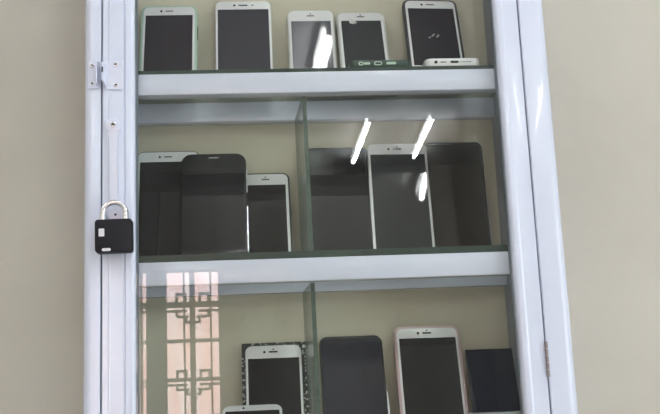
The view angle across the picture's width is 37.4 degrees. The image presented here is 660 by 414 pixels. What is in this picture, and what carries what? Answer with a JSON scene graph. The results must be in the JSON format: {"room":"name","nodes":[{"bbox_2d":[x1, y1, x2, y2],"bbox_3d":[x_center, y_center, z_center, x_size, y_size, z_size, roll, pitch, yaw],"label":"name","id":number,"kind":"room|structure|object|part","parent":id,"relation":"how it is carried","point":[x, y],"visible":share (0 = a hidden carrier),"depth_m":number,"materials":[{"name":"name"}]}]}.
{"room":"electronics store","nodes":[
{"label":"electronics store","id":0,"kind":"room"},
{"bbox_2d":[0,0,659,413],"bbox_3d":[0.014,0.091,1.316,5.600,3.420,0.150,-2,-11,-4],"label":"wall","id":1,"kind":"structure","parent":0,"point":[603,56],"depth_m":1.26,"materials":[{"name":"beige paint"}]},
{"bbox_2d":[83,0,577,413],"bbox_3d":[-0.008,0.022,1.167,0.542,1.200,0.164,-2,-11,-4],"label":"display cabinet","id":2,"kind":"object","parent":1,"relation":"attached to","point":[164,334],"visible":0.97,"depth_m":1.16,"materials":[{"name":"white metal"}]},
{"bbox_3d":[-0.269,0.031,1.153,0.019,1.200,0.152,-2,-11,-4],"label":"frame post","id":3,"kind":"part","parent":2,"relation":"part of","materials":[{"name":"white metal"}]},
{"bbox_3d":[-0.269,-0.151,1.105,0.012,0.032,0.011,-2,-11,-4],"label":"latch plate","id":4,"kind":"part","parent":2,"relation":"part of","materials":[{"name":"metal"}]},
{"bbox_3d":[-0.249,-0.150,1.110,0.026,0.034,0.010,4,-13,-29],"label":"latch plate","id":5,"kind":"part","parent":2,"relation":"part of","materials":[{"name":"metal"}]},
{"bbox_2d":[95,199,133,253],"bbox_3d":[-0.236,0.021,1.065,0.040,0.060,0.017,-2,-11,-4],"label":"padlock","id":6,"kind":"object","parent":2,"relation":"hanging from","point":[112,236],"visible":1,"depth_m":1.06,"materials":[{"name":"black plastic"}]},
{"bbox_3d":[-0.006,0.011,1.107,0.423,1.064,0.004,-2,-11,-4],"label":"door glass","id":7,"kind":"part","parent":2,"relation":"part of","materials":[{"name":"clear glass"}]},
{"bbox_2d":[138,151,197,255],"bbox_3d":[-0.202,0.002,1.215,0.080,0.154,0.047,-2,-11,-4],"label":"smartphone","id":8,"kind":"object","parent":2,"relation":"on","point":[159,172],"visible":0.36,"depth_m":1.21,"materials":[{"name":"black glass"}]},
{"bbox_3d":[-0.202,0.000,1.212,0.076,0.154,0.001,-2,-25,-4],"label":"glass","id":9,"kind":"part","parent":8,"relation":"part of","materials":[{"name":"glass"}]},
{"bbox_2d":[139,6,197,70],"bbox_3d":[-0.206,-0.202,1.252,0.074,0.134,0.053,-2,-11,-4],"label":"smartphone","id":10,"kind":"object","parent":2,"relation":"on","point":[169,34],"visible":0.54,"depth_m":1.25,"materials":[{"name":"silver metal"}]},
{"bbox_2d":[180,153,248,254],"bbox_3d":[-0.142,0.000,1.201,0.083,0.145,0.053,-2,-11,-4],"label":"smartphone","id":11,"kind":"object","parent":2,"relation":"on","point":[214,187],"visible":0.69,"depth_m":1.20,"materials":[{"name":"black glass"}]},
{"bbox_2d":[215,1,272,69],"bbox_3d":[-0.111,-0.208,1.260,0.074,0.138,0.050,-2,-11,-4],"label":"smartphone","id":12,"kind":"object","parent":2,"relation":"on","point":[243,29],"visible":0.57,"depth_m":1.26,"materials":[{"name":"grey"}]},
{"bbox_2d":[222,404,281,413],"bbox_3d":[-0.088,0.263,1.111,0.071,0.073,0.097,-2,-11,-4],"label":"smartphone","id":13,"kind":"object","parent":2,"relation":"on","point":[269,408],"visible":1,"depth_m":1.15,"materials":[{"name":"silver metal"}]},
{"bbox_2d":[247,173,292,252],"bbox_3d":[-0.080,0.014,1.224,0.061,0.123,0.043,-2,-11,-4],"label":"smartphone","id":14,"kind":"object","parent":2,"relation":"on","point":[268,197],"visible":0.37,"depth_m":1.22,"materials":[{"name":"black glass"}]},
{"bbox_2d":[241,341,308,413],"bbox_3d":[-0.066,0.236,1.179,0.080,0.145,0.042,-2,-11,-4],"label":"smartphone","id":15,"kind":"object","parent":2,"relation":"on","point":[272,373],"visible":0.97,"depth_m":1.19,"materials":[{"name":"silver metal"}]},
{"bbox_2d":[287,10,337,67],"bbox_3d":[-0.023,-0.202,1.270,0.062,0.125,0.042,-2,-11,-4],"label":"smartphone","id":16,"kind":"object","parent":2,"relation":"on","point":[311,33],"visible":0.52,"depth_m":1.27,"materials":[{"name":"silver metal"}]},
{"bbox_3d":[-0.026,-0.123,1.268,0.482,0.026,0.018,-2,-11,-4],"label":"shelf rail","id":17,"kind":"part","parent":2,"relation":"part of","materials":[{"name":"white metal"}]},
{"bbox_3d":[-0.018,-0.145,1.155,0.482,0.026,0.018,-2,-11,-4],"label":"shelf rail","id":18,"kind":"part","parent":2,"relation":"part of","materials":[{"name":"white metal"}]},
{"bbox_2d":[138,65,495,96],"bbox_3d":[-0.023,-0.149,1.215,0.481,0.005,0.130,-2,-11,-4],"label":"shelf","id":19,"kind":"object","parent":2,"relation":"attached to","point":[468,72],"depth_m":1.15,"materials":[{"name":"white metal"}]},
{"bbox_3d":[-0.017,0.094,1.226,0.482,0.026,0.018,-2,-11,-4],"label":"shelf rail","id":20,"kind":"part","parent":2,"relation":"part of","materials":[{"name":"white metal"}]},
{"bbox_2d":[139,245,507,262],"bbox_3d":[-0.014,0.066,1.174,0.481,0.008,0.130,-2,-11,-4],"label":"glass shelf","id":21,"kind":"object","parent":2,"relation":"attached to","point":[482,253],"depth_m":1.11,"materials":[{"name":"clear glass"}]},
{"bbox_3d":[-0.009,0.071,1.113,0.482,0.026,0.018,-2,-11,-4],"label":"shelf rail","id":22,"kind":"part","parent":2,"relation":"part of","materials":[{"name":"white metal"}]},
{"bbox_2d":[309,147,372,250],"bbox_3d":[0.013,-0.005,1.227,0.079,0.153,0.053,-1,-11,-6],"label":"smartphone","id":23,"kind":"object","parent":2,"relation":"on","point":[339,183],"visible":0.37,"depth_m":1.23,"materials":[{"name":"black glass"}]},
{"bbox_2d":[319,335,389,413],"bbox_3d":[0.030,0.229,1.179,0.080,0.149,0.058,-2,-11,-4],"label":"smartphone","id":24,"kind":"object","parent":2,"relation":"on","point":[353,381],"visible":1,"depth_m":1.19,"materials":[{"name":"grey glass"}]},
{"bbox_2d":[336,12,389,67],"bbox_3d":[0.043,-0.208,1.269,0.064,0.113,0.056,-2,-11,-4],"label":"smartphone","id":25,"kind":"object","parent":2,"relation":"on","point":[361,36],"visible":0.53,"depth_m":1.27,"materials":[{"name":"silver metal"}]},
{"bbox_2d":[342,60,410,97],"bbox_3d":[0.056,-0.159,1.219,0.074,0.010,0.123,-2,-11,-4],"label":"smartphone","id":26,"kind":"object","parent":2,"relation":"on","point":[360,63],"visible":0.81,"depth_m":1.16,"materials":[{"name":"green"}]},
{"bbox_2d":[367,144,434,248],"bbox_3d":[0.088,-0.009,1.226,0.079,0.154,0.040,-2,-11,-4],"label":"smartphone","id":27,"kind":"object","parent":2,"relation":"on","point":[398,175],"visible":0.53,"depth_m":1.22,"materials":[{"name":"silver metal"}]},
{"bbox_2d":[393,325,468,413],"bbox_3d":[0.124,0.223,1.187,0.084,0.159,0.051,-2,-11,-4],"label":"smartphone","id":28,"kind":"object","parent":2,"relation":"on","point":[430,378],"visible":1,"depth_m":1.19,"materials":[{"name":"gold metal"}]},
{"bbox_2d":[402,0,464,65],"bbox_3d":[0.135,-0.220,1.273,0.076,0.129,0.060,-2,-11,-4],"label":"smartphone","id":29,"kind":"object","parent":2,"relation":"on","point":[431,27],"visible":0.62,"depth_m":1.27,"materials":[{"name":"black glass"}]},
{"bbox_2d":[411,58,478,96],"bbox_3d":[0.143,-0.162,1.227,0.066,0.011,0.123,-2,-11,-4],"label":"smartphone","id":30,"kind":"object","parent":2,"relation":"on","point":[436,61],"visible":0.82,"depth_m":1.17,"materials":[{"name":"white plastic"}]},
{"bbox_2d":[425,142,491,246],"bbox_3d":[0.164,-0.009,1.256,0.078,0.156,0.019,-1,-11,-6],"label":"smartphone","id":31,"kind":"object","parent":2,"relation":"on","point":[460,208],"visible":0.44,"depth_m":1.25,"materials":[{"name":"black glass"}]},
{"bbox_2d":[469,411,520,413],"bbox_3d":[0.202,0.268,1.157,0.067,0.048,0.092,-2,-11,-4],"label":"carton","id":32,"kind":"object","parent":2,"relation":"on","point":[504,412],"visible":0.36,"depth_m":1.14,"materials":[{"name":"white cardboard"}]},
{"bbox_2d":[465,348,519,412],"bbox_3d":[0.201,0.214,1.205,0.060,0.077,0.024,-2,-11,-4],"label":"screen panel","id":33,"kind":"object","parent":32,"relation":"on","point":[491,372],"visible":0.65,"depth_m":1.20,"materials":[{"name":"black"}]},
{"bbox_3d":[0.246,0.017,1.192,0.033,1.200,0.152,-2,-11,-4],"label":"frame post","id":34,"kind":"part","parent":2,"relation":"part of","materials":[{"name":"white metal"}]}
]}

